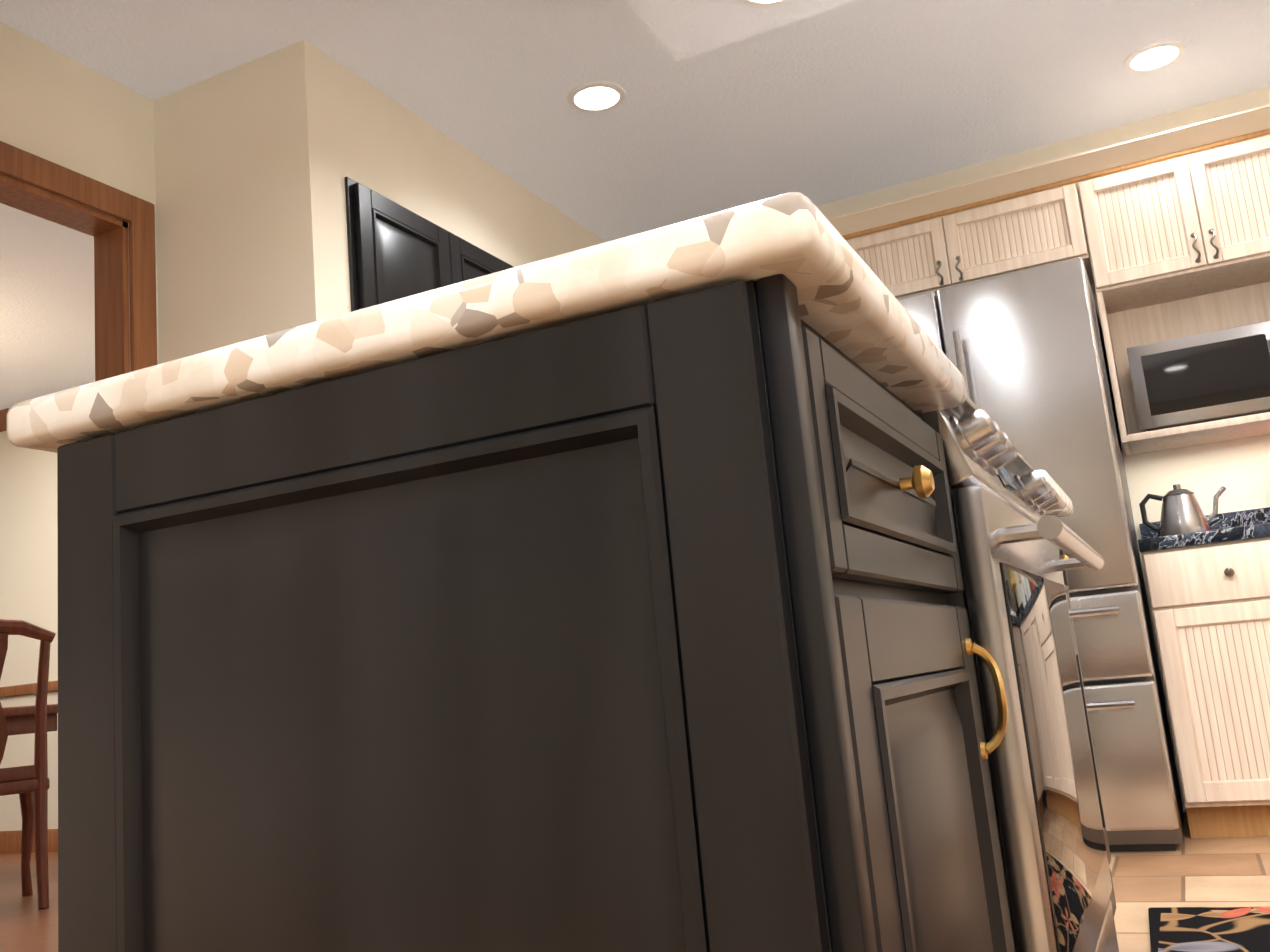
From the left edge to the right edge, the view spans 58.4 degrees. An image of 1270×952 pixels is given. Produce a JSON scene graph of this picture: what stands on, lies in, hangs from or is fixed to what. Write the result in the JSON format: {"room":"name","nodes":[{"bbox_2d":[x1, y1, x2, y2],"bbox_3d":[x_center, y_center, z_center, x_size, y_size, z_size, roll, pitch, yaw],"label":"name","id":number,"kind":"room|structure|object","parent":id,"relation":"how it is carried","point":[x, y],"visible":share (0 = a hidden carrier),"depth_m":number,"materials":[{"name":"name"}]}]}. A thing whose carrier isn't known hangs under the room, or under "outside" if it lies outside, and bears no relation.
{"room":"kitchen","nodes":[
{"label":"kitchen","id":0,"kind":"room"},
{"bbox_2d":[0,430,57,830],"bbox_3d":[-2.696,0.715,6.207,4.710,2.530,0.120,-10,-11,24],"label":"wall","id":1,"kind":"structure","parent":0,"point":[28,544],"depth_m":6.49,"materials":[{"name":"beige paint"}]},
{"bbox_2d":[0,408,57,853],"bbox_3d":[-2.699,0.696,6.099,4.620,2.529,0.080,-10,-11,24],"label":"trim","id":2,"kind":"structure","parent":1,"relation":"attached to","point":[10,841],"depth_m":6.23,"materials":[{"name":"brown wood"}]},
{"bbox_2d":[0,22,158,371],"bbox_3d":[-2.396,-0.186,1.341,0.120,2.530,4.460,-10,-11,24],"label":"wall","id":3,"kind":"structure","parent":0,"point":[60,109],"depth_m":3.25,"materials":[{"name":"paint"}]},
{"bbox_2d":[0,141,156,381],"bbox_3d":[-1.626,0.198,2.873,0.158,2.175,0.925,-10,-11,24],"label":"door frame","id":4,"kind":"structure","parent":3,"relation":"attached to","point":[113,290],"depth_m":3.31,"materials":[{"name":"brown wood"}]},
{"bbox_2d":[154,40,604,363],"bbox_3d":[-0.677,0.171,4.222,0.720,2.530,2.260,-10,-11,24],"label":"wall block","id":5,"kind":"object","parent":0,"point":[258,160],"visible":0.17,"depth_m":3.37,"materials":[{"name":"paint"}]},
{"bbox_2d":[0,0,1269,409],"bbox_3d":[-1.662,-1.162,3.702,9.820,0.080,9.320,-10,-11,24],"label":"ceiling","id":6,"kind":"structure","parent":0,"point":[850,100],"depth_m":3.82,"materials":[{"name":"white paint"}]},
{"bbox_2d":[567,81,625,112],"bbox_3d":[-0.127,-1.250,3.756,0.194,0.008,0.194,-10,-11,24],"label":"recessed light","id":7,"kind":"object","parent":6,"relation":"in","point":[598,96],"visible":1,"depth_m":3.75,"materials":[{"name":"white"}]},
{"bbox_2d":[1123,40,1185,72],"bbox_3d":[1.752,-1.412,3.834,0.194,0.008,0.194,-10,-11,24],"label":"recessed light","id":8,"kind":"object","parent":6,"relation":"in","point":[1154,56],"visible":1,"depth_m":3.83,"materials":[{"name":"white"}]},
{"bbox_2d":[0,812,1269,951],"bbox_3d":[-1.425,1.386,3.245,9.820,0.060,9.320,-10,-11,24],"label":"floor","id":9,"kind":"structure","parent":0,"point":[1215,872],"depth_m":3.08,"materials":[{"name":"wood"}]},
{"bbox_2d":[0,619,55,908],"bbox_3d":[-2.522,1.110,4.348,0.482,1.079,0.550,2,-12,-36],"label":"dining chair","id":10,"kind":"object","parent":9,"relation":"on","point":[29,785],"visible":1,"depth_m":4.31,"materials":[{"name":"brown wood"}]},
{"bbox_2d":[2,704,57,735],"bbox_3d":[-3.379,1.373,4.480,1.000,0.762,2.000,-10,-11,24],"label":"dining table","id":11,"kind":"object","parent":9,"relation":"on","point":[20,720],"visible":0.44,"depth_m":5.02,"materials":[{"name":"brown wood"}]},
{"bbox_2d":[345,177,513,311],"bbox_3d":[-0.524,0.236,3.612,0.034,2.160,1.017,-10,-11,24],"label":"tall cabinet","id":12,"kind":"object","parent":9,"relation":"on","point":[396,251],"visible":0.1,"depth_m":3.46,"materials":[{"name":"black wood"}]},
{"bbox_2d":[11,212,1115,951],"bbox_3d":[0.232,0.455,1.570,0.694,0.876,1.818,-10,-11,24],"label":"kitchen island","id":13,"kind":"object","parent":9,"relation":"on","point":[591,598],"depth_m":0.78,"materials":[{"name":"black wood"}]},
{"bbox_2d":[919,395,1118,951],"bbox_3d":[0.271,0.422,1.606,0.778,0.945,0.796,-10,-11,24],"label":"range","id":14,"kind":"object","parent":9,"relation":"on","point":[1012,539],"visible":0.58,"depth_m":1.23,"materials":[{"name":"silver metal"}]},
{"bbox_2d":[896,258,1182,851],"bbox_3d":[1.224,0.312,3.894,0.910,1.790,0.892,-10,-11,24],"label":"fridge","id":15,"kind":"object","parent":9,"relation":"on","point":[1023,351],"visible":0.31,"depth_m":3.46,"materials":[{"name":"silver metal"}]},
{"bbox_2d":[1139,531,1269,837],"bbox_3d":[1.983,0.663,3.643,0.510,0.875,0.637,-10,-11,24],"label":"base cabinet","id":16,"kind":"object","parent":9,"relation":"on","point":[1209,593],"depth_m":3.42,"materials":[{"name":"beige wood"}]},
{"bbox_2d":[1138,523,1269,546],"bbox_3d":[2.450,0.124,3.485,1.656,0.040,0.647,-10,-11,24],"label":"countertop","id":17,"kind":"structure","parent":16,"relation":"on","point":[1247,528],"depth_m":3.47,"materials":[{"name":"black stone"}]},
{"bbox_2d":[1139,484,1225,535],"bbox_3d":[1.843,0.120,3.808,0.269,0.192,0.160,-10,-11,24],"label":"kettle","id":18,"kind":"object","parent":17,"relation":"on","point":[1182,512],"visible":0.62,"depth_m":3.77,"materials":[{"name":"silver metal"}]},
{"bbox_2d":[1148,906,1269,951],"bbox_3d":[1.195,0.764,1.349,1.137,0.012,2.338,-10,-11,24],"label":"rug","id":19,"kind":"object","parent":9,"relation":"on","point":[1209,929],"visible":1,"depth_m":2.35,"materials":[{"name":"multicoloured fabric"}]},
{"bbox_2d":[623,0,857,60],"bbox_3d":[0.000,-1.433,2.087,0.720,0.260,1.980,-10,-11,24],"label":"ceiling","id":20,"kind":"structure","parent":0,"point":[681,29],"depth_m":2.92,"materials":[{"name":"white paint"}]},
{"bbox_2d":[739,0,790,6],"bbox_3d":[0.335,-1.204,2.778,0.194,0.008,0.194,-10,-11,24],"label":"recessed light","id":21,"kind":"object","parent":20,"relation":"in","point":[762,3],"visible":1,"depth_m":2.85,"materials":[{"name":"white"}]},
{"bbox_2d":[816,87,1269,811],"bbox_3d":[1.718,-0.040,4.292,3.590,2.530,0.120,-10,-11,24],"label":"wall","id":22,"kind":"structure","parent":0,"point":[1238,469],"depth_m":4.15,"materials":[{"name":"paint"}]},
{"bbox_2d":[828,195,935,297],"bbox_3d":[1.033,-0.820,4.457,0.521,0.364,0.357,-10,-11,24],"label":"upper cabinet","id":23,"kind":"object","parent":22,"relation":"attached to","point":[898,256],"depth_m":4.29,"materials":[{"name":"beige wood"}]},
{"bbox_2d":[920,154,1091,294],"bbox_3d":[1.417,-0.888,4.281,0.521,0.364,0.357,-10,-11,24],"label":"upper cabinet","id":24,"kind":"object","parent":22,"relation":"attached to","point":[1050,226],"depth_m":4.12,"materials":[{"name":"beige wood"}]},
{"bbox_2d":[1076,132,1187,319],"bbox_3d":[1.816,-0.893,4.089,0.453,0.494,0.357,-10,-11,24],"label":"upper cabinet","id":25,"kind":"object","parent":22,"relation":"attached to","point":[1161,237],"depth_m":3.95,"materials":[{"name":"beige wood"}]},
{"bbox_2d":[1126,321,1269,431],"bbox_3d":[2.026,-0.326,3.893,0.580,0.300,0.337,-10,-11,24],"label":"microwave","id":26,"kind":"object","parent":25,"relation":"in","point":[1205,377],"visible":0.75,"depth_m":3.81,"materials":[{"name":"silver metal"}]},
{"bbox_2d":[1139,507,1269,538],"bbox_3d":[2.578,0.094,3.775,1.656,0.099,0.025,-10,-11,24],"label":"backsplash","id":27,"kind":"structure","parent":22,"relation":"attached to","point":[1261,515],"depth_m":3.98,"materials":[{"name":"black stone"}]},
{"bbox_2d":[1164,104,1269,303],"bbox_3d":[2.115,-0.945,3.952,0.402,0.494,0.357,-10,-11,24],"label":"upper cabinet","id":28,"kind":"object","parent":22,"relation":"attached to","point":[1222,194],"depth_m":3.83,"materials":[{"name":"beige wood"}]}
]}

